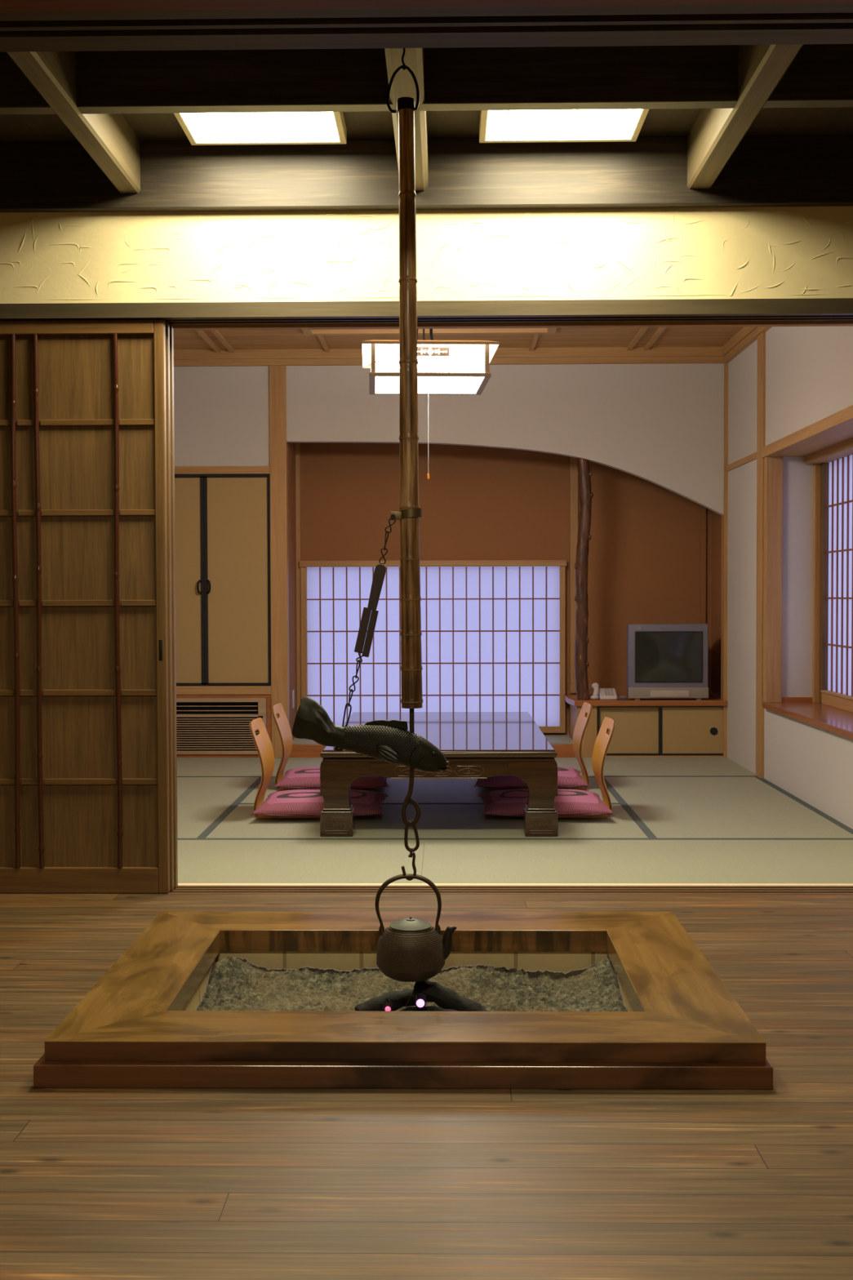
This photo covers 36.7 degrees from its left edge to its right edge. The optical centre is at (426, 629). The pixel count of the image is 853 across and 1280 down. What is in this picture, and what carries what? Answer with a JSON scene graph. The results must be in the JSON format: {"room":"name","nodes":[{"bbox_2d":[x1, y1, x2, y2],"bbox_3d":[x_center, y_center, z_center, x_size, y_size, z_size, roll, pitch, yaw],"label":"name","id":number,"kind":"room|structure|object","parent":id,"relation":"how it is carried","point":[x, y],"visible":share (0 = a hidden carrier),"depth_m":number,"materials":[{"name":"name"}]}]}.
{"room":"traditional dwelling","nodes":[
{"label":"traditional dwelling","id":0,"kind":"room"},
{"bbox_2d":[288,442,297,739],"bbox_3d":[-0.896,-0.311,8.259,0.078,2.200,0.500,0,1,1],"label":"wall","id":1,"kind":"structure","parent":0,"point":[291,446],"depth_m":8.21,"materials":[{"name":"brown paint"}]},
{"bbox_2d":[292,689,294,708],"bbox_3d":[-0.854,0.448,8.233,0.006,0.115,0.070,0,1,1],"label":"wall outlet","id":2,"kind":"object","parent":1,"relation":"attached to","point":[293,692],"visible":1,"depth_m":8.22,"materials":[{"name":"white plastic"}]},
{"bbox_2d":[295,442,301,711],"bbox_3d":[-0.841,-0.358,8.442,0.027,2.115,0.030,0,1,1],"label":"trim","id":3,"kind":"structure","parent":1,"relation":"attached to","point":[297,444],"depth_m":8.43,"materials":[{"name":"brown wood"}]},
{"bbox_2d":[0,893,852,1279],"bbox_3d":[0.017,1.000,0.969,5.200,0.050,6.685,0,1,1],"label":"floor","id":4,"kind":"structure","parent":0,"point":[96,1183],"depth_m":2.31,"materials":[{"name":"brown wood"}]},
{"bbox_2d":[33,911,773,1089],"bbox_3d":[-0.042,0.975,3.170,1.503,0.288,1.127,0,1,1],"label":"hearth","id":5,"kind":"object","parent":4,"relation":"in","point":[140,1025],"visible":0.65,"depth_m":2.73,"materials":[{"name":"wood"}]},
{"bbox_2d":[196,956,627,1011],"bbox_3d":[-0.042,0.937,3.167,1.082,0.097,0.704,0,1,1],"label":"ash","id":6,"kind":"object","parent":5,"relation":"in","point":[234,984],"visible":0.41,"depth_m":3.37},
{"bbox_2d":[382,998,392,1011],"bbox_3d":[-0.093,0.890,3.041,0.023,0.029,0.039,0,1,1],"label":"light","id":7,"kind":"object","parent":6,"relation":"on","point":[388,1005],"visible":0.92,"depth_m":3.03,"materials":[{"name":"metal"}]},
{"bbox_2d":[354,988,428,1011],"bbox_3d":[-0.087,0.940,3.219,0.185,0.075,0.048,0,2,-12],"label":"log","id":8,"kind":"object","parent":6,"relation":"on","point":[398,999],"visible":0.52,"depth_m":3.20,"materials":[{"name":"black wood"}]},
{"bbox_2d":[398,1005,458,1011],"bbox_3d":[0.004,0.938,3.078,0.222,0.069,0.060,0,1,1],"label":"log","id":9,"kind":"object","parent":6,"relation":"on","point":[431,1008],"visible":0.09,"depth_m":3.07,"materials":[{"name":"black wood"}]},
{"bbox_2d":[405,992,426,1008],"bbox_3d":[-0.026,0.882,3.054,0.050,0.033,0.041,0,1,1],"label":"light","id":10,"kind":"object","parent":9,"relation":"on","point":[420,998],"visible":1,"depth_m":3.04,"materials":[{"name":"metal"}]},
{"bbox_2d":[414,992,426,1008],"bbox_3d":[-0.014,0.885,3.057,0.027,0.027,0.035,0,1,1],"label":"bulb","id":11,"kind":"object","parent":10,"relation":"attached to","point":[420,998],"depth_m":3.04,"materials":[{"name":"metal"}]},
{"bbox_2d":[412,979,489,1011],"bbox_3d":[0.062,0.909,3.129,0.196,0.109,0.054,0,2,14],"label":"log","id":12,"kind":"object","parent":6,"relation":"on","point":[444,997],"visible":0.65,"depth_m":3.12,"materials":[{"name":"black wood"}]},
{"bbox_2d":[0,206,852,303],"bbox_3d":[0.062,-1.347,4.315,5.200,0.530,0.123,0,1,1],"label":"wall","id":13,"kind":"structure","parent":0,"point":[759,252],"depth_m":4.26,"materials":[{"name":"beige paint"}]},
{"bbox_2d":[6,51,140,193],"bbox_3d":[-0.993,-1.496,3.279,0.072,0.172,1.922,0,1,1],"label":"beam","id":14,"kind":"structure","parent":13,"relation":"attached to","point":[110,141],"depth_m":3.67,"materials":[{"name":"brown wood"}]},
{"bbox_2d":[0,320,169,893],"bbox_3d":[-1.337,-0.070,4.316,0.930,1.920,0.036,0,1,1],"label":"door","id":15,"kind":"structure","parent":13,"relation":"in","point":[84,720],"depth_m":4.31,"materials":[{"name":"brown wood"}]},
{"bbox_2d":[165,321,173,890],"bbox_3d":[-1.330,-0.071,4.355,0.930,1.920,0.030,0,1,1],"label":"door","id":16,"kind":"structure","parent":13,"relation":"in","point":[167,325],"depth_m":4.34,"materials":[{"name":"brown wood"}]},
{"bbox_2d":[169,324,177,888],"bbox_3d":[-1.324,-0.071,4.392,0.930,1.920,0.030,0,1,1],"label":"door","id":17,"kind":"structure","parent":13,"relation":"in","point":[171,349],"depth_m":4.38,"materials":[{"name":"brown wood"}]},
{"bbox_2d":[195,329,220,352],"bbox_3d":[-1.301,-1.658,6.155,0.026,0.020,3.450,0,1,1],"label":"trim","id":18,"kind":"structure","parent":13,"relation":"attached to","point":[201,332],"depth_m":7.52,"materials":[{"name":"brown wood"}]},
{"bbox_2d":[209,329,234,352],"bbox_3d":[-1.216,-1.658,6.153,0.026,0.020,3.450,0,1,1],"label":"trim","id":19,"kind":"structure","parent":13,"relation":"attached to","point":[215,332],"depth_m":7.50,"materials":[{"name":"brown wood"}]},
{"bbox_2d":[401,48,406,70],"bbox_3d":[-0.054,-1.374,3.064,0.012,0.082,0.010,0,1,1],"label":"ceiling hook","id":20,"kind":"object","parent":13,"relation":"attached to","point":[404,68],"visible":0.81,"depth_m":3.06,"materials":[{"name":"metal"}]},
{"bbox_2d":[386,65,422,826],"bbox_3d":[-0.051,-0.434,3.091,0.082,1.825,0.055,0,1,1],"label":"pole","id":21,"kind":"object","parent":20,"relation":"hanging from","point":[410,513],"visible":1,"depth_m":3.07,"materials":[{"name":"brown wood"}]},
{"bbox_2d":[291,696,449,773],"bbox_3d":[-0.136,0.256,3.103,0.383,0.185,0.079,0,1,1],"label":"fish","id":22,"kind":"object","parent":21,"relation":"hanging from","point":[391,741],"visible":1,"depth_m":3.09},
{"bbox_2d":[378,517,395,564],"bbox_3d":[-0.094,-0.212,3.091,0.044,0.112,0.015,1,2,36],"label":"chain","id":23,"kind":"object","parent":21,"relation":"hanging from","point":[389,525],"visible":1,"depth_m":3.09,"materials":[{"name":"metal"}]},
{"bbox_2d":[354,564,386,657],"bbox_3d":[-0.136,-0.044,3.103,0.077,0.224,0.024,0,1,1],"label":"block","id":24,"kind":"object","parent":23,"relation":"hanging from","point":[380,571],"visible":1,"depth_m":3.09,"materials":[{"name":"brown wood"}]},
{"bbox_2d":[347,652,362,706],"bbox_3d":[-0.170,0.121,3.107,0.042,0.134,0.017,0,1,1],"label":"chain","id":25,"kind":"object","parent":24,"relation":"hanging from","point":[360,657],"visible":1,"depth_m":3.10,"materials":[{"name":"metal"}]},
{"bbox_2d":[401,820,419,880],"bbox_3d":[-0.039,0.536,3.115,0.044,0.146,0.014,0,1,1],"label":"hook","id":26,"kind":"object","parent":21,"relation":"hanging from","point":[411,854],"depth_m":3.11,"materials":[{"name":"metal"}]},
{"bbox_2d":[374,873,456,982],"bbox_3d":[-0.038,0.721,3.121,0.167,0.255,0.167,-2,2,-45],"label":"kettle","id":27,"kind":"object","parent":26,"relation":"hanging from","point":[410,949],"visible":1,"depth_m":3.07,"materials":[{"name":"brown metal"}]},
{"bbox_2d":[384,48,428,191],"bbox_3d":[-0.055,-1.499,3.264,0.092,0.172,1.922,0,1,1],"label":"beam","id":28,"kind":"structure","parent":13,"relation":"attached to","point":[403,85],"depth_m":3.41,"materials":[{"name":"brown wood"}]},
{"bbox_2d":[0,134,852,213],"bbox_3d":[0.061,-1.500,4.232,5.200,0.221,0.040,0,1,1],"label":"ceiling beam","id":29,"kind":"structure","parent":13,"relation":"attached to","point":[762,171],"depth_m":4.21,"materials":[{"name":"brown wood"}]},
{"bbox_2d":[0,297,852,324],"bbox_3d":[0.063,-1.061,4.309,5.200,0.049,0.136,0,1,1],"label":"trim","id":30,"kind":"structure","parent":13,"relation":"attached to","point":[819,308],"depth_m":4.25,"materials":[{"name":"brown wood"}]},
{"bbox_2d":[171,320,852,330],"bbox_3d":[0.064,-1.059,4.396,5.200,0.054,0.036,0,1,1],"label":"trim","id":31,"kind":"structure","parent":13,"relation":"attached to","point":[809,322],"depth_m":4.38,"materials":[{"name":"brown wood"}]},
{"bbox_2d":[626,327,648,350],"bbox_3d":[1.209,-1.664,6.116,0.026,0.020,3.450,0,1,1],"label":"trim","id":32,"kind":"structure","parent":13,"relation":"attached to","point":[642,330],"depth_m":7.48,"materials":[{"name":"brown wood"}]},
{"bbox_2d":[644,327,666,350],"bbox_3d":[1.311,-1.665,6.115,0.026,0.020,3.450,0,1,1],"label":"trim","id":33,"kind":"structure","parent":13,"relation":"attached to","point":[660,330],"depth_m":7.46,"materials":[{"name":"brown wood"}]},
{"bbox_2d":[687,44,804,189],"bbox_3d":[0.878,-1.501,3.250,0.079,0.172,1.922,0,1,1],"label":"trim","id":34,"kind":"structure","parent":13,"relation":"attached to","point":[715,135],"depth_m":3.61,"materials":[{"name":"brown wood"}]},
{"bbox_2d":[0,106,852,349],"bbox_3d":[0.038,-1.602,2.759,5.200,0.060,10.400,0,1,1],"label":"ceiling","id":35,"kind":"structure","parent":0,"point":[838,121],"depth_m":4.18,"materials":[{"name":"brown wood"}]},
{"bbox_2d":[173,111,346,145],"bbox_3d":[-0.510,-1.572,3.878,0.500,0.055,0.498,0,1,1],"label":"ceiling light","id":36,"kind":"object","parent":35,"relation":"attached to","point":[280,127],"visible":0.53,"depth_m":3.98,"materials":[{"name":"white plastic"}]},
{"bbox_2d":[0,44,852,114],"bbox_3d":[0.050,-1.509,3.509,5.200,0.165,0.055,0,1,1],"label":"trim","id":37,"kind":"structure","parent":35,"relation":"attached to","point":[820,75],"depth_m":3.48,"materials":[{"name":"brown wood"}]},
{"bbox_2d":[302,328,556,335],"bbox_3d":[0.001,-1.660,6.232,1.420,0.027,2.145,0,1,1],"label":"trim","id":38,"kind":"structure","parent":35,"relation":"attached to","point":[464,331],"depth_m":7.26,"materials":[{"name":"brown wood"}]},
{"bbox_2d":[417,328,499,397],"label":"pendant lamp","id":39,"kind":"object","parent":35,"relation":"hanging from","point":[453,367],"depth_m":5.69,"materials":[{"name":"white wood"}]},
{"bbox_2d":[479,109,648,142],"bbox_3d":[0.416,-1.574,3.864,0.502,0.055,0.498,0,1,1],"label":"ceiling light","id":40,"kind":"object","parent":35,"relation":"attached to","point":[559,125],"visible":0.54,"depth_m":3.97,"materials":[{"name":"white plastic"}]},
{"bbox_2d":[173,363,724,515],"bbox_3d":[0.019,-1.160,7.940,3.663,0.951,0.067,0,1,1],"label":"wall","id":41,"kind":"structure","parent":0,"point":[662,425],"depth_m":7.89,"materials":[{"name":"white paint"}]},
{"bbox_2d":[174,466,271,694],"bbox_3d":[-1.386,-0.300,7.973,0.846,1.410,0.087,0,1,1],"label":"closet doors","id":42,"kind":"structure","parent":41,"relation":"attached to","point":[222,513],"depth_m":7.96,"materials":[{"name":"brown wood"}]},
{"bbox_2d":[269,365,289,757],"bbox_3d":[-0.912,-0.418,7.966,0.103,2.430,0.082,0,1,1],"label":"trim","id":43,"kind":"structure","parent":41,"relation":"attached to","point":[278,445],"depth_m":7.92,"materials":[{"name":"brown wood"}]},
{"bbox_2d":[317,335,329,351],"bbox_3d":[-0.609,-1.697,7.599,0.026,0.020,0.540,0,1,1],"label":"trim","id":44,"kind":"structure","parent":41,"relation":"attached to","point":[322,339],"depth_m":7.60,"materials":[{"name":"brown wood"}]},
{"bbox_2d":[173,346,728,366],"bbox_3d":[0.016,-1.681,7.902,3.660,0.117,0.115,0,1,1],"label":"trim","id":45,"kind":"structure","parent":41,"relation":"attached to","point":[584,355],"depth_m":7.85,"materials":[{"name":"brown wood"}]},
{"bbox_2d":[528,333,539,351],"bbox_3d":[0.636,-1.700,7.580,0.026,0.020,0.540,0,1,1],"label":"trim","id":46,"kind":"structure","parent":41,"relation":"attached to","point":[535,336],"depth_m":7.57,"materials":[{"name":"brown wood"}]},
{"bbox_2d":[300,442,711,739],"bbox_3d":[0.528,-0.320,8.463,2.800,2.200,0.050,0,1,1],"label":"wall","id":47,"kind":"structure","parent":0,"point":[477,503],"depth_m":8.43,"materials":[{"name":"brown paint"}]},
{"bbox_2d":[288,734,575,757],"bbox_3d":[0.037,0.746,8.210,1.781,0.085,0.524,0,1,1],"label":"platform","id":48,"kind":"object","parent":47,"relation":"attached to","point":[562,744],"visible":0.23,"depth_m":7.96,"materials":[{"name":"orange wood"}]},
{"bbox_2d":[299,560,566,733],"bbox_3d":[0.043,0.116,8.430,1.748,1.132,0.053,0,1,1],"label":"window","id":49,"kind":"structure","parent":47,"relation":"in","point":[493,637],"depth_m":8.45,"materials":[{"name":"paper"}]},
{"bbox_2d":[569,457,577,693],"bbox_3d":[0.967,-0.500,8.415,0.050,1.840,0.022,0,1,1],"label":"trim","id":50,"kind":"structure","parent":47,"relation":"attached to","point":[573,461],"depth_m":8.41,"materials":[{"name":"brown wood"}]},
{"bbox_2d":[699,505,706,623],"bbox_3d":[1.810,-0.503,8.403,0.035,1.840,0.020,0,1,1],"label":"trim","id":51,"kind":"structure","parent":47,"relation":"attached to","point":[703,509],"depth_m":8.39,"materials":[{"name":"brown wood"}]},
{"bbox_2d":[711,326,852,829],"bbox_3d":[1.862,-0.422,6.429,0.070,2.500,4.070,0,1,1],"label":"wall","id":52,"kind":"structure","parent":0,"point":[809,370],"depth_m":6.83,"materials":[{"name":"white paint"}]},
{"bbox_2d":[0,885,852,893],"bbox_3d":[0.069,0.912,4.367,5.200,0.051,0.115,0,1,1],"label":"trim","id":53,"kind":"structure","parent":52,"relation":"attached to","point":[180,889],"depth_m":4.37,"materials":[{"name":"brown wood"}]},
{"bbox_2d":[177,883,852,886],"bbox_3d":[0.070,0.909,4.441,5.200,0.053,0.032,0,1,1],"label":"trim","id":54,"kind":"structure","parent":52,"relation":"attached to","point":[179,884],"depth_m":4.43,"materials":[{"name":"brown wood"}]},
{"bbox_2d":[720,363,728,757],"bbox_3d":[1.839,-0.425,7.925,0.023,2.430,0.080,0,1,1],"label":"trim","id":55,"kind":"structure","parent":52,"relation":"attached to","point":[724,517],"depth_m":7.89,"materials":[{"name":"brown wood"}]},
{"bbox_2d":[726,452,756,471],"bbox_3d":[1.837,-0.973,7.467,0.012,0.035,0.803,0,1,1],"label":"trim","id":56,"kind":"structure","parent":52,"relation":"attached to","point":[753,456],"depth_m":7.45,"materials":[{"name":"brown wood"}]},
{"bbox_2d":[722,326,772,362],"bbox_3d":[1.831,-1.640,6.103,0.115,0.117,3.460,0,1,1],"label":"trim","id":57,"kind":"structure","parent":52,"relation":"attached to","point":[747,335],"depth_m":7.37,"materials":[{"name":"brown wood"}]},
{"bbox_2d":[755,332,765,777],"bbox_3d":[1.830,-0.402,7.021,0.023,2.430,0.117,0,1,1],"label":"trim","id":58,"kind":"structure","parent":52,"relation":"attached to","point":[761,424],"depth_m":7.00,"materials":[{"name":"brown wood"}]},
{"bbox_2d":[782,456,813,697],"bbox_3d":[2.055,-0.239,5.905,0.330,1.440,2.140,0,1,1],"label":"wall","id":59,"kind":"structure","parent":0,"point":[797,477],"depth_m":6.92,"materials":[{"name":"white paint"}]},
{"bbox_2d":[763,456,782,702],"bbox_3d":[1.870,-0.267,6.930,0.086,1.325,0.065,0,1,1],"label":"trim","id":60,"kind":"structure","parent":59,"relation":"attached to","point":[773,465],"depth_m":6.90,"materials":[{"name":"brown wood"}]},
{"bbox_2d":[782,697,813,702],"bbox_3d":[1.998,0.381,6.927,0.167,0.028,0.012,0,1,1],"label":"baseboard","id":61,"kind":"structure","parent":59,"relation":"attached to","point":[784,700],"depth_m":6.92,"materials":[{"name":"orange wood"}]},
{"bbox_2d":[762,404,852,457],"bbox_3d":[1.919,-0.928,5.885,0.238,0.056,2.130,0,1,1],"label":"trim","id":62,"kind":"structure","parent":59,"relation":"attached to","point":[835,428],"depth_m":6.15,"materials":[{"name":"brown wood"}]},
{"bbox_2d":[812,463,820,702],"bbox_3d":[2.107,-0.295,6.896,0.055,1.380,0.035,0,1,1],"label":"trim","id":63,"kind":"structure","parent":59,"relation":"attached to","point":[816,479],"depth_m":6.88,"materials":[{"name":"brown wood"}]},
{"bbox_2d":[804,438,852,464],"bbox_3d":[2.108,-0.889,5.883,0.180,0.060,2.130,0,1,1],"label":"trim","id":64,"kind":"structure","parent":59,"relation":"attached to","point":[843,449],"depth_m":6.48,"materials":[{"name":"brown wood"}]},
{"bbox_2d":[819,454,852,712],"bbox_3d":[2.107,-0.229,5.887,0.044,1.300,1.984,0,1,1],"label":"window","id":65,"kind":"structure","parent":59,"relation":"in","point":[836,575],"depth_m":6.66,"materials":[{"name":"paper"}]},
{"bbox_3d":[-0.002,0.914,6.268,3.740,0.048,3.618,0,1,1],"label":"floor","id":66,"kind":"structure","parent":0,"visible":0},
{"bbox_2d":[177,777,261,838],"bbox_3d":[-1.363,0.869,6.218,0.919,0.053,1.794,0,1,1],"label":"mat","id":67,"kind":"object","parent":66,"relation":"on","point":[203,803],"visible":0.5,"depth_m":6.30,"materials":[{"name":"green wicker"}]},
{"bbox_2d":[177,757,323,777],"bbox_3d":[-0.888,0.834,7.538,1.829,0.053,0.859,0,1,1],"label":"mat","id":68,"kind":"object","parent":66,"relation":"on","point":[186,766],"visible":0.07,"depth_m":7.58,"materials":[{"name":"green wicker"}]},
{"bbox_2d":[177,838,424,883],"bbox_3d":[-0.928,0.902,4.893,1.829,0.053,0.842,0,1,1],"label":"mat","id":69,"kind":"object","parent":66,"relation":"on","point":[200,860],"visible":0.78,"depth_m":4.87,"materials":[{"name":"green wicker"}]},
{"bbox_2d":[205,802,648,838],"bbox_3d":[0.006,0.877,5.750,1.831,0.053,0.899,0,1,1],"label":"mat","id":70,"kind":"object","parent":66,"relation":"on","point":[437,820],"visible":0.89,"depth_m":5.59,"materials":[{"name":"beige wicker"}]},
{"bbox_2d":[248,717,319,818],"bbox_3d":[-0.594,0.633,5.928,0.428,0.428,0.382,0,1,1],"label":"chair","id":71,"kind":"object","parent":70,"relation":"on","point":[262,741],"visible":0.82,"depth_m":5.94,"materials":[{"name":"orange wood"}]},
{"bbox_2d":[250,789,388,817],"bbox_3d":[-0.478,0.798,5.916,0.584,0.079,0.544,0,1,1],"label":"floor cushion","id":72,"kind":"object","parent":71,"relation":"on","point":[296,802],"visible":0.8,"depth_m":5.72,"materials":[{"name":"pink fabric"}]},
{"bbox_2d":[320,711,558,836],"bbox_3d":[0.064,0.658,6.194,0.988,0.360,1.761,0,1,1],"label":"table","id":73,"kind":"object","parent":70,"relation":"on","point":[475,744],"visible":0.84,"depth_m":5.33,"materials":[{"name":"brown wood"}]},
{"bbox_2d":[558,716,615,817],"bbox_3d":[0.651,0.630,5.919,0.428,0.428,0.382,0,1,1],"label":"chair","id":74,"kind":"object","parent":70,"relation":"on","point":[603,740],"visible":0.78,"depth_m":5.94,"materials":[{"name":"orange wood"}]},
{"bbox_2d":[477,789,615,816],"bbox_3d":[0.537,0.795,5.905,0.584,0.079,0.544,0,1,0],"label":"floor cushion","id":75,"kind":"object","parent":74,"relation":"on","point":[506,802],"visible":0.85,"depth_m":5.71,"materials":[{"name":"pink fabric"}]},
{"bbox_2d":[240,776,618,803],"bbox_3d":[0.020,0.854,6.647,1.831,0.053,0.894,0,1,1],"label":"mat","id":76,"kind":"object","parent":66,"relation":"on","point":[424,790],"visible":0.25,"depth_m":6.58,"materials":[{"name":"beige wicker"}]},
{"bbox_2d":[271,702,299,791],"bbox_3d":[-0.593,0.612,6.748,0.428,0.428,0.382,0,1,1],"label":"chair","id":77,"kind":"object","parent":76,"relation":"on","point":[282,722],"visible":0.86,"depth_m":6.78,"materials":[{"name":"orange wood"}]},
{"bbox_2d":[273,766,389,789],"bbox_3d":[-0.480,0.777,6.730,0.584,0.079,0.544,0,1,0],"label":"floor cushion","id":78,"kind":"object","parent":77,"relation":"on","point":[302,778],"visible":0.59,"depth_m":6.50,"materials":[{"name":"pink fabric"}]},
{"bbox_2d":[511,702,592,790],"bbox_3d":[0.653,0.609,6.749,0.428,0.428,0.382,0,1,1],"label":"chair","id":79,"kind":"object","parent":76,"relation":"on","point":[582,722],"visible":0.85,"depth_m":6.76,"materials":[{"name":"orange wood"}]},
{"bbox_2d":[474,766,590,788],"bbox_3d":[0.540,0.774,6.735,0.584,0.079,0.544,0,1,2],"label":"floor cushion","id":80,"kind":"object","parent":79,"relation":"on","point":[567,777],"visible":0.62,"depth_m":6.50,"materials":[{"name":"pink fabric"}]},
{"bbox_2d":[421,838,852,883],"bbox_3d":[0.897,0.897,4.865,1.819,0.053,0.842,0,1,1],"label":"mat","id":81,"kind":"object","parent":66,"relation":"on","point":[445,860],"visible":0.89,"depth_m":4.84,"materials":[{"name":"green wicker"}]},
{"bbox_2d":[554,756,756,777],"bbox_3d":[0.937,0.829,7.511,1.819,0.053,0.859,0,1,1],"label":"mat","id":82,"kind":"object","parent":66,"relation":"on","point":[713,766],"visible":0.25,"depth_m":7.47,"materials":[{"name":"beige wicker"}]},
{"bbox_2d":[563,693,727,757],"bbox_3d":[1.374,0.609,8.176,0.960,0.352,0.545,0,1,1],"label":"base cabinet","id":83,"kind":"object","parent":82,"relation":"on","point":[661,727],"visible":0.95,"depth_m":7.93,"materials":[{"name":"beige wood"}]},
{"bbox_2d":[573,457,593,700],"bbox_3d":[0.975,-0.483,7.972,0.119,1.852,0.089,0,1,1],"label":"post","id":84,"kind":"object","parent":83,"relation":"on","point":[581,566],"visible":0.94,"depth_m":7.95,"materials":[{"name":"brown wood"}]},
{"bbox_2d":[590,682,617,699],"bbox_3d":[1.103,0.386,8.031,0.166,0.102,0.131,0,1,1],"label":"telephone","id":85,"kind":"object","parent":83,"relation":"on","point":[598,693],"visible":1,"depth_m":8.00,"materials":[{"name":"white plastic"}]},
{"bbox_2d":[617,696,626,699],"bbox_3d":[1.213,0.429,8.009,0.064,0.018,0.095,0,1,1],"label":"remote control","id":86,"kind":"object","parent":83,"relation":"on","point":[618,697],"visible":0.84,"depth_m":7.96,"materials":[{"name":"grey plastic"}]},
{"bbox_2d":[563,693,727,706],"bbox_3d":[1.374,0.450,8.171,0.960,0.034,0.544,0,1,1],"label":"shelf","id":87,"kind":"object","parent":83,"relation":"attached to","point":[571,699],"depth_m":7.90,"materials":[{"name":"orange wood"}]},
{"bbox_2d":[626,623,708,699],"bbox_3d":[1.500,0.198,8.145,0.495,0.470,0.443,0,1,1],"label":"television","id":88,"kind":"object","parent":83,"relation":"on","point":[664,660],"visible":1,"depth_m":7.93,"materials":[{"name":"grey plastic"}]},
{"bbox_2d":[604,776,852,838],"bbox_3d":[1.378,0.862,6.177,0.897,0.053,1.794,0,1,1],"label":"mat","id":89,"kind":"object","parent":66,"relation":"on","point":[662,807],"visible":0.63,"depth_m":5.95,"materials":[{"name":"beige wicker"}]},
{"bbox_3d":[0.030,-1.368,2.225,5.200,0.380,0.160,0,1,1],"label":"wall","id":90,"kind":"structure","parent":0,"visible":0},
{"bbox_2d":[0,3,852,52],"bbox_3d":[0.032,-1.119,2.257,5.200,0.120,0.171,0,1,1],"label":"ceiling beam","id":91,"kind":"structure","parent":90,"relation":"attached to","point":[762,24],"depth_m":2.27,"materials":[{"name":"brown wood"}]},
{"bbox_2d":[0,0,852,12],"bbox_3d":[0.030,-1.113,2.147,5.200,0.125,0.050,0,1,1],"label":"trim","id":92,"kind":"structure","parent":90,"relation":"attached to","point":[6,6],"depth_m":2.16,"materials":[{"name":"brown wood"}]},
{"bbox_3d":[-1.853,-0.453,8.070,0.090,2.500,0.100,0,1,1],"label":"wall","id":93,"kind":"structure","parent":0,"visible":0},
{"bbox_2d":[176,694,271,757],"bbox_3d":[-1.384,0.601,7.997,0.846,0.393,0.087,0,1,1],"label":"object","id":94,"kind":"object","parent":93,"relation":"attached to","point":[208,726],"visible":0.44,"depth_m":7.97,"materials":[{"name":"orange wood"}]},
{"bbox_2d":[176,718,262,749],"bbox_3d":[-1.410,0.650,7.975,0.793,0.192,0.018,0,1,1],"label":"grille","id":95,"kind":"object","parent":94,"relation":"attached to","point":[191,733],"depth_m":7.98,"materials":[{"name":"brown wood"}]},
{"bbox_3d":[2.057,0.482,5.924,0.330,0.058,2.140,0,1,1],"label":"wall","id":96,"kind":"structure","parent":0,"visible":0},
{"bbox_2d":[763,702,852,739],"bbox_3d":[1.990,0.437,5.914,0.382,0.032,2.040,0,1,1],"label":"windowsill","id":97,"kind":"structure","parent":96,"relation":"on","point":[839,722],"depth_m":6.23,"materials":[{"name":"brown wood"}]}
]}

